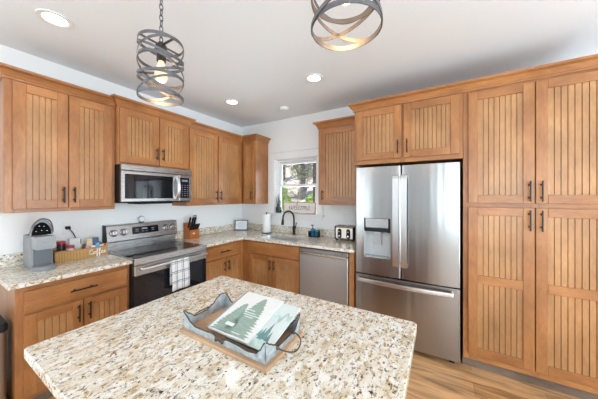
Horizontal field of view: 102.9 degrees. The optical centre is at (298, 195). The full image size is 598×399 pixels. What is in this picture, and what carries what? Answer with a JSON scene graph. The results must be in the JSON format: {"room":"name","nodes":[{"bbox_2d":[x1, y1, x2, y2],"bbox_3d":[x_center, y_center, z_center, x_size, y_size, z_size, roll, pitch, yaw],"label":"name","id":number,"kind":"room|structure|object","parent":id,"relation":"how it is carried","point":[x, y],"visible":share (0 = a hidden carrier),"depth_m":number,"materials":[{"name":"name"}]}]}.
{"room":"kitchen","nodes":[
{"label":"kitchen","id":0,"kind":"room"},
{"bbox_2d":[0,44,241,254],"bbox_3d":[-2.946,0.143,0.987,0.120,2.677,7.740,0,0,31],"label":"wall","id":1,"kind":"structure","parent":0,"point":[86,224],"depth_m":2.40,"materials":[{"name":"white paint"}]},
{"bbox_2d":[0,244,85,267],"bbox_3d":[-2.194,0.517,2.123,0.019,0.100,0.706,0,0,31],"label":"backsplash","id":2,"kind":"structure","parent":1,"relation":"attached to","point":[15,259],"depth_m":1.92,"materials":[{"name":"stone"}]},
{"bbox_2d":[0,62,114,212],"bbox_3d":[-2.053,-0.401,2.026,0.360,1.051,0.730,0,0,31],"label":"upper cabinet","id":3,"kind":"object","parent":1,"relation":"attached to","point":[57,137],"visible":0.99,"depth_m":1.90,"materials":[{"name":"brown wood"}]},
{"bbox_2d":[62,222,71,234],"bbox_3d":[-2.150,0.302,2.211,0.008,0.116,0.070,0,0,31],"label":"wall outlet","id":4,"kind":"object","parent":1,"relation":"attached to","point":[64,224],"visible":0.84,"depth_m":2.20,"materials":[{"name":"white plastic"}]},
{"bbox_2d":[65,226,75,237],"bbox_3d":[-2.154,0.423,2.151,0.045,0.283,0.212,0,0,31],"label":"power cord","id":5,"kind":"object","parent":4,"relation":"attached to","point":[66,227],"visible":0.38,"depth_m":2.20,"materials":[{"name":"black plastic"}]},
{"bbox_2d":[110,94,195,169],"bbox_3d":[-1.655,-0.619,2.651,0.410,0.631,0.858,0,0,31],"label":"upper cabinet","id":6,"kind":"object","parent":1,"relation":"attached to","point":[145,134],"visible":0.88,"depth_m":2.49,"materials":[{"name":"brown wood"}]},
{"bbox_2d":[115,164,191,203],"bbox_3d":[-1.622,-0.109,2.630,0.489,0.386,0.735,0,0,31],"label":"microwave","id":7,"kind":"object","parent":6,"relation":"attached to","point":[134,184],"visible":0.98,"depth_m":2.45,"materials":[{"name":"metal"}]},
{"bbox_2d":[175,224,234,238],"bbox_3d":[-1.308,0.517,3.624,0.019,0.100,1.249,0,0,31],"label":"backsplash","id":8,"kind":"structure","parent":1,"relation":"attached to","point":[215,229],"depth_m":3.60,"materials":[{"name":"stone"}]},
{"bbox_2d":[172,121,241,205],"bbox_3d":[-1.237,-0.401,3.409,0.360,1.051,0.979,0,0,31],"label":"upper cabinet","id":9,"kind":"object","parent":1,"relation":"attached to","point":[215,154],"visible":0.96,"depth_m":3.26,"materials":[{"name":"brown wood"}]},
{"bbox_2d":[242,107,354,229],"bbox_3d":[1.792,0.143,2.602,6.400,2.677,0.140,0,0,31],"label":"wall","id":10,"kind":"structure","parent":0,"point":[300,132],"depth_m":3.61,"materials":[{"name":"white paint"}]},
{"bbox_2d":[242,134,270,203],"bbox_3d":[-0.817,-0.401,3.851,0.631,1.051,0.360,0,0,31],"label":"upper cabinet","id":11,"kind":"object","parent":10,"relation":"attached to","point":[254,146],"visible":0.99,"depth_m":3.69,"materials":[{"name":"brown wood"}]},
{"bbox_2d":[248,223,334,236],"bbox_3d":[-0.048,0.517,3.595,2.180,0.100,0.019,0,0,31],"label":"backsplash","id":12,"kind":"structure","parent":10,"relation":"attached to","point":[276,228],"depth_m":3.63,"materials":[{"name":"stone"}]},
{"bbox_2d":[267,147,323,220],"bbox_3d":[-0.039,-0.168,3.656,0.985,1.056,0.183,0,0,31],"label":"window","id":13,"kind":"structure","parent":10,"relation":"in","point":[306,152],"depth_m":3.68,"materials":[{"name":"white paint"}]},
{"bbox_2d":[276,196,281,212],"bbox_3d":[-0.320,0.107,3.774,0.092,0.320,0.091,0,0,31],"label":"snake plant","id":14,"kind":"object","parent":13,"relation":"on","point":[278,208],"visible":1,"depth_m":3.75,"materials":[{"name":"green plant"}]},
{"bbox_2d":[283,202,315,213],"bbox_3d":[0.001,0.170,3.557,0.556,0.192,0.031,0,0,31],"label":"welcome sign","id":15,"kind":"object","parent":13,"relation":"on","point":[295,207],"visible":0.98,"depth_m":3.54,"materials":[{"name":"white wood"}]},
{"bbox_2d":[313,115,360,205],"bbox_3d":[0.535,-0.413,3.053,0.624,1.056,0.360,0,0,31],"label":"upper cabinet","id":16,"kind":"object","parent":10,"relation":"attached to","point":[337,166],"visible":0.79,"depth_m":2.93,"materials":[{"name":"brown wood"}]},
{"bbox_2d":[343,214,353,222],"bbox_3d":[0.661,0.302,3.183,0.150,0.116,0.008,0,0,31],"label":"wall outlet","id":17,"kind":"object","parent":10,"relation":"attached to","point":[347,218],"visible":1,"depth_m":3.18,"materials":[{"name":"white plastic"}]},
{"bbox_2d":[348,81,463,167],"bbox_3d":[1.113,-0.643,2.534,1.003,0.640,0.665,0,0,31],"label":"upper cabinet","id":18,"kind":"object","parent":10,"relation":"attached to","point":[422,126],"visible":0.98,"depth_m":2.23,"materials":[{"name":"brown wood"}]},
{"bbox_2d":[0,0,597,126],"bbox_3d":[-0.191,-1.235,-0.640,6.520,0.080,7.740,0,0,31],"label":"ceiling","id":19,"kind":"structure","parent":0,"point":[257,54],"depth_m":1.88,"materials":[{"name":"paint"}]},
{"bbox_2d":[35,8,73,28],"bbox_3d":[-1.648,-1.190,1.610,0.184,0.008,0.184,0,0,31],"label":"recessed light","id":20,"kind":"object","parent":19,"relation":"in","point":[53,18],"visible":1,"depth_m":1.60,"materials":[{"name":"white plastic"}]},
{"bbox_2d":[136,0,183,105],"bbox_3d":[-0.689,-0.840,1.193,0.205,0.709,0.205,0,0,31],"label":"pendant light","id":21,"kind":"object","parent":19,"relation":"hanging from","point":[161,72],"visible":1,"depth_m":1.16,"materials":[{"name":"grey metal"}]},
{"bbox_2d":[155,41,166,63],"bbox_3d":[-0.689,-0.720,1.193,0.056,0.098,0.056,0,0,31],"label":"socket","id":22,"kind":"object","parent":21,"relation":"attached to","point":[161,59],"depth_m":1.18,"materials":[{"name":"grey metal"}]},
{"bbox_2d":[225,99,238,104],"bbox_3d":[-0.853,-1.190,3.035,0.184,0.008,0.184,0,0,31],"label":"recessed light","id":23,"kind":"object","parent":19,"relation":"in","point":[228,101],"visible":1,"depth_m":3.03,"materials":[{"name":"white plastic"}]},
{"bbox_2d":[279,106,288,110],"bbox_3d":[-0.204,-1.177,3.242,0.136,0.034,0.136,0,0,31],"label":"smoke detector","id":24,"kind":"object","parent":19,"relation":"attached to","point":[282,108],"visible":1,"depth_m":3.21,"materials":[{"name":"white plastic"}]},
{"bbox_2d":[305,73,322,82],"bbox_3d":[0.152,-1.190,2.416,0.184,0.008,0.184,0,0,31],"label":"recessed light","id":25,"kind":"object","parent":19,"relation":"in","point":[312,78],"visible":1,"depth_m":2.41,"materials":[{"name":"white plastic"}]},
{"bbox_2d":[311,0,382,50],"bbox_3d":[0.138,-0.840,0.699,0.205,0.709,0.205,0,0,31],"label":"pendant light","id":26,"kind":"object","parent":19,"relation":"hanging from","point":[372,5],"visible":1,"depth_m":0.77,"materials":[{"name":"grey metal"}]},
{"bbox_2d":[48,349,579,398],"bbox_3d":[-0.191,1.512,-0.640,6.520,0.060,7.740,0,0,31],"label":"floor","id":27,"kind":"structure","parent":0,"point":[430,377],"depth_m":1.88,"materials":[{"name":"brown wood"}]},
{"bbox_2d":[0,315,7,398],"bbox_3d":[-2.095,1.155,1.519,0.315,0.655,0.265,0,0,31],"label":"trash can","id":28,"kind":"object","parent":27,"relation":"on","point":[3,324],"visible":1,"depth_m":1.54,"materials":[{"name":"metal"}]},
{"bbox_2d":[0,264,128,398],"bbox_3d":[-1.915,1.040,1.979,0.645,0.883,0.666,0,0,31],"label":"base cabinet","id":29,"kind":"object","parent":27,"relation":"on","point":[34,314],"visible":0.64,"depth_m":1.69,"materials":[{"name":"brown wood"}]},
{"bbox_2d":[0,253,131,290],"bbox_3d":[-1.925,0.583,1.964,0.644,0.030,0.706,0,0,31],"label":"countertop","id":30,"kind":"structure","parent":29,"relation":"on","point":[20,276],"depth_m":1.81,"materials":[{"name":"stone"}]},
{"bbox_2d":[23,218,55,271],"bbox_3d":[-2.065,0.370,1.897,0.353,0.395,0.136,0,0,31],"label":"coffee maker","id":31,"kind":"object","parent":30,"relation":"on","point":[38,246],"visible":1,"depth_m":1.84,"materials":[{"name":"grey plastic"}]},
{"bbox_2d":[31,263,55,271],"bbox_3d":[-1.972,0.553,1.842,0.136,0.030,0.136,0,0,31],"label":"drip tray","id":32,"kind":"object","parent":31,"relation":"on","point":[37,267],"depth_m":1.82,"materials":[{"name":"grey plastic"}]},
{"bbox_2d":[53,241,107,262],"bbox_3d":[-2.022,0.512,2.197,0.168,0.112,0.371,0,0,31],"label":"basket","id":33,"kind":"object","parent":30,"relation":"on","point":[84,252],"visible":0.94,"depth_m":2.14,"materials":[{"name":"wood"}]},
{"bbox_2d":[56,241,65,251],"bbox_3d":[-2.112,0.481,2.116,0.062,0.157,0.062,0,0,31],"label":"jar","id":34,"kind":"object","parent":33,"relation":"in","point":[61,245],"visible":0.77,"depth_m":2.10,"materials":[{"name":"glass"}]},
{"bbox_2d":[65,245,74,250],"bbox_3d":[-2.035,0.500,2.118,0.060,0.120,0.060,0,0,31],"label":"jar","id":35,"kind":"object","parent":33,"relation":"in","point":[68,247],"visible":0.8,"depth_m":2.10,"materials":[{"name":"red plastic"}]},
{"bbox_2d":[69,237,80,249],"bbox_3d":[-2.079,0.476,2.213,0.024,0.166,0.085,0,0,31],"label":"box","id":36,"kind":"object","parent":33,"relation":"in","point":[73,241],"visible":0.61,"depth_m":2.21,"materials":[{"name":"white cardboard"}]},
{"bbox_2d":[86,238,92,245],"bbox_3d":[-2.007,0.484,2.284,0.022,0.150,0.045,0,0,37],"label":"packet","id":37,"kind":"object","parent":33,"relation":"in","point":[88,241],"visible":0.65,"depth_m":2.28,"materials":[{"name":"beige paper"}]},
{"bbox_2d":[92,237,98,244],"bbox_3d":[-1.976,0.480,2.316,0.022,0.158,0.048,0,0,24],"label":"packet","id":38,"kind":"object","parent":33,"relation":"in","point":[95,239],"visible":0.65,"depth_m":2.31,"materials":[{"name":"blue paper"}]},
{"bbox_2d":[102,220,207,308],"bbox_3d":[-1.516,0.892,2.577,0.706,1.180,0.758,0,0,31],"label":"stove","id":39,"kind":"object","parent":27,"relation":"on","point":[151,247],"visible":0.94,"depth_m":2.47,"materials":[{"name":"metal"}]},
{"bbox_2d":[138,216,144,222],"bbox_3d":[-1.799,0.267,2.724,0.030,0.077,0.072,0,0,31],"label":"timer","id":40,"kind":"object","parent":39,"relation":"on","point":[141,219],"visible":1,"depth_m":2.71,"materials":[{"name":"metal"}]},
{"bbox_2d":[109,240,201,258],"bbox_3d":[-1.511,0.576,2.575,0.538,0.020,0.730,0,0,31],"label":"glass cooktop","id":41,"kind":"object","parent":39,"relation":"in","point":[137,251],"depth_m":2.55,"materials":[{"name":"black glass"}]},
{"bbox_2d":[129,250,207,308],"bbox_3d":[-1.508,1.034,2.572,0.686,0.895,0.758,0,0,31],"label":"oven","id":42,"kind":"object","parent":39,"relation":"in","point":[149,277],"depth_m":2.28,"materials":[{"name":"glass"}]},
{"bbox_2d":[170,257,189,291],"bbox_3d":[-1.204,0.788,2.423,0.048,0.298,0.195,0,0,31],"label":"dish towel","id":43,"kind":"object","parent":39,"relation":"hanging from","point":[179,268],"visible":0.99,"depth_m":2.41,"materials":[{"name":"white fabric"}]},
{"bbox_2d":[24,276,416,398],"bbox_3d":[-0.250,1.025,0.979,1.252,0.914,0.947,0,0,31],"label":"kitchen island","id":44,"kind":"object","parent":27,"relation":"on","point":[139,352],"visible":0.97,"depth_m":0.84,"materials":[{"name":"stone"}]},
{"bbox_2d":[180,292,302,372],"bbox_3d":[-0.240,0.523,0.984,0.547,0.090,0.250,0,0,31],"label":"serving tray","id":45,"kind":"object","parent":44,"relation":"on","point":[263,360],"visible":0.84,"depth_m":0.91,"materials":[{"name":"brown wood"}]},
{"bbox_2d":[206,291,282,344],"bbox_3d":[-0.221,0.501,1.012,0.216,0.071,0.237,0,0,31],"label":"booklet","id":46,"kind":"object","parent":45,"relation":"on","point":[242,320],"visible":1,"depth_m":0.99,"materials":[{"name":"white paper"}]},
{"bbox_2d":[210,299,266,339],"bbox_3d":[-0.225,0.499,1.006,0.205,0.056,0.213,0,0,31],"label":"print","id":47,"kind":"object","parent":46,"relation":"attached to","point":[243,319],"depth_m":0.98},
{"bbox_2d":[226,303,300,350],"bbox_3d":[-0.137,0.511,0.962,0.200,0.069,0.231,0,0,31],"label":"booklet","id":48,"kind":"object","parent":45,"relation":"on","point":[280,320],"visible":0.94,"depth_m":0.92,"materials":[{"name":"white paper"}]},
{"bbox_2d":[256,324,274,341],"bbox_3d":[-0.120,0.516,0.908,0.066,0.022,0.084,0,0,31],"label":"print","id":49,"kind":"object","parent":48,"relation":"attached to","point":[266,333],"depth_m":0.90},
{"bbox_2d":[249,311,292,349],"bbox_3d":[-0.100,0.511,0.918,0.081,0.050,0.188,0,0,31],"label":"print","id":50,"kind":"object","parent":48,"relation":"attached to","point":[272,330],"depth_m":0.91},
{"bbox_2d":[206,239,242,280],"bbox_3d":[-1.188,1.040,3.212,0.645,0.883,0.656,0,0,31],"label":"base cabinet","id":51,"kind":"object","parent":27,"relation":"on","point":[226,259],"visible":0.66,"depth_m":3.06,"materials":[{"name":"brown wood"}]},
{"bbox_2d":[175,229,354,252],"bbox_3d":[-0.367,0.583,3.069,2.204,0.030,1.249,0,0,31],"label":"countertop","id":52,"kind":"structure","parent":51,"relation":"on","point":[322,242],"depth_m":3.10,"materials":[{"name":"stone"}]},
{"bbox_2d":[183,215,199,238],"bbox_3d":[-1.432,0.412,3.201,0.168,0.311,0.150,0,0,31],"label":"knife block","id":53,"kind":"object","parent":52,"relation":"on","point":[191,231],"visible":1,"depth_m":3.17,"materials":[{"name":"orange wood"}]},
{"bbox_2d":[235,220,247,229],"bbox_3d":[-0.954,0.483,3.944,0.215,0.166,0.042,0,0,1],"label":"framed sign","id":54,"kind":"object","parent":52,"relation":"on","point":[239,224],"visible":1,"depth_m":3.94,"materials":[{"name":"white"}]},
{"bbox_2d":[262,212,271,233],"bbox_3d":[-0.493,0.408,3.638,0.150,0.320,0.150,0,0,31],"label":"paper towel holder","id":55,"kind":"object","parent":52,"relation":"on","point":[266,217],"visible":1,"depth_m":3.59,"materials":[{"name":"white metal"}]},
{"bbox_2d":[260,235,301,241],"bbox_3d":[-0.252,0.683,3.295,0.711,0.168,0.371,0,0,31],"label":"sink","id":56,"kind":"object","parent":52,"relation":"in","point":[267,236],"visible":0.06,"depth_m":3.50,"materials":[{"name":"metal"}]},
{"bbox_2d":[281,210,296,234],"bbox_3d":[-0.141,0.389,3.441,0.226,0.358,0.110,0,0,-24],"label":"faucet","id":57,"kind":"object","parent":52,"relation":"on","point":[291,212],"visible":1,"depth_m":3.47,"materials":[{"name":"brown metal"}]},
{"bbox_2d":[308,229,319,237],"bbox_3d":[0.209,0.518,3.304,0.150,0.100,0.071,0,0,31],"label":"sink caddy","id":58,"kind":"object","parent":52,"relation":"on","point":[309,232],"visible":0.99,"depth_m":3.28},
{"bbox_2d":[335,225,354,241],"bbox_3d":[0.609,0.477,3.071,0.256,0.182,0.220,0,0,31],"label":"toaster","id":59,"kind":"object","parent":52,"relation":"on","point":[347,232],"visible":0.91,"depth_m":3.00,"materials":[{"name":"metal"}]},
{"bbox_2d":[243,239,300,293],"bbox_3d":[-0.250,1.040,3.350,0.942,0.883,0.646,0,0,31],"label":"base cabinet","id":60,"kind":"object","parent":27,"relation":"on","point":[274,265],"visible":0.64,"depth_m":3.08,"materials":[{"name":"brown wood"}]},
{"bbox_2d":[300,247,348,305],"bbox_3d":[0.411,1.046,2.944,0.602,0.871,0.616,0,0,31],"label":"dishwasher","id":61,"kind":"object","parent":27,"relation":"on","point":[324,274],"visible":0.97,"depth_m":2.67,"materials":[{"name":"metal"}]},
{"bbox_2d":[349,253,355,307],"bbox_3d":[0.716,1.040,2.804,0.056,0.883,0.604,0,0,31],"label":"end panel","id":62,"kind":"object","parent":27,"relation":"on","point":[352,271],"visible":0.14,"depth_m":2.54,"materials":[{"name":"brown wood"}]},
{"bbox_2d":[355,162,459,363],"bbox_3d":[1.116,0.596,2.492,0.918,1.772,0.677,0,0,31],"label":"refrigerator","id":63,"kind":"object","parent":27,"relation":"on","point":[407,217],"visible":0.96,"depth_m":2.21,"materials":[{"name":"silver metal"}]},
{"bbox_2d":[460,54,597,398],"bbox_3d":[1.956,0.260,2.037,0.955,2.445,0.665,0,0,31],"label":"pantry cabinet","id":64,"kind":"object","parent":27,"relation":"on","point":[529,163],"visible":0.99,"depth_m":1.80,"materials":[{"name":"brown wood"}]},
{"label":"outside","id":65,"kind":"structure","parent":0,"visible":0},
{"bbox_2d":[283,163,312,201],"bbox_3d":[1.802,-1.473,12.850,24.000,6.941,16.800,0,0,31],"label":"sky","id":66,"kind":"structure","parent":65,"point":[287,176],"depth_m":11.78,"materials":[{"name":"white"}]},
{"bbox_2d":[283,165,285,179],"bbox_3d":[-0.911,-4.162,13.770,1.358,6.530,1.385,0,0,-24],"label":"tree","id":67,"kind":"object","parent":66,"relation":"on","point":[284,167],"visible":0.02,"depth_m":13.64,"materials":[{"name":"green plant"}]},
{"bbox_2d":[282,183,291,201],"bbox_3d":[-0.878,0.067,8.986,1.192,1.375,1.208,0,0,31],"label":"bush","id":68,"kind":"object","parent":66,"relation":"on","point":[286,189],"visible":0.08,"depth_m":8.84,"materials":[{"name":"green plant"}]},
{"bbox_2d":[282,198,293,209],"bbox_3d":[-0.452,0.628,7.447,1.069,1.176,1.038,0,0,31],"label":"bush","id":69,"kind":"object","parent":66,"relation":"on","point":[289,199],"visible":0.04,"depth_m":7.45,"materials":[{"name":"green plant"}]},
{"bbox_2d":[286,163,312,199],"bbox_3d":[0.163,-3.037,9.979,1.416,6.510,1.388,0,0,31],"label":"tree","id":70,"kind":"object","parent":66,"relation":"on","point":[301,175],"visible":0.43,"depth_m":9.89,"materials":[{"name":"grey plant"}]},
{"bbox_2d":[304,192,312,201],"bbox_3d":[0.538,0.279,8.242,0.751,0.866,0.762,0,0,31],"label":"bush","id":71,"kind":"object","parent":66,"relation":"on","point":[308,199],"visible":0.16,"depth_m":8.14,"materials":[{"name":"green plant"}]},
{"bbox_2d":[313,163,315,201],"bbox_3d":[0.348,0.217,4.151,0.173,3.270,0.140,0,0,31],"label":"porch post","id":72,"kind":"object","parent":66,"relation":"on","point":[314,164],"visible":0.02,"depth_m":4.12,"materials":[{"name":"white wood"}]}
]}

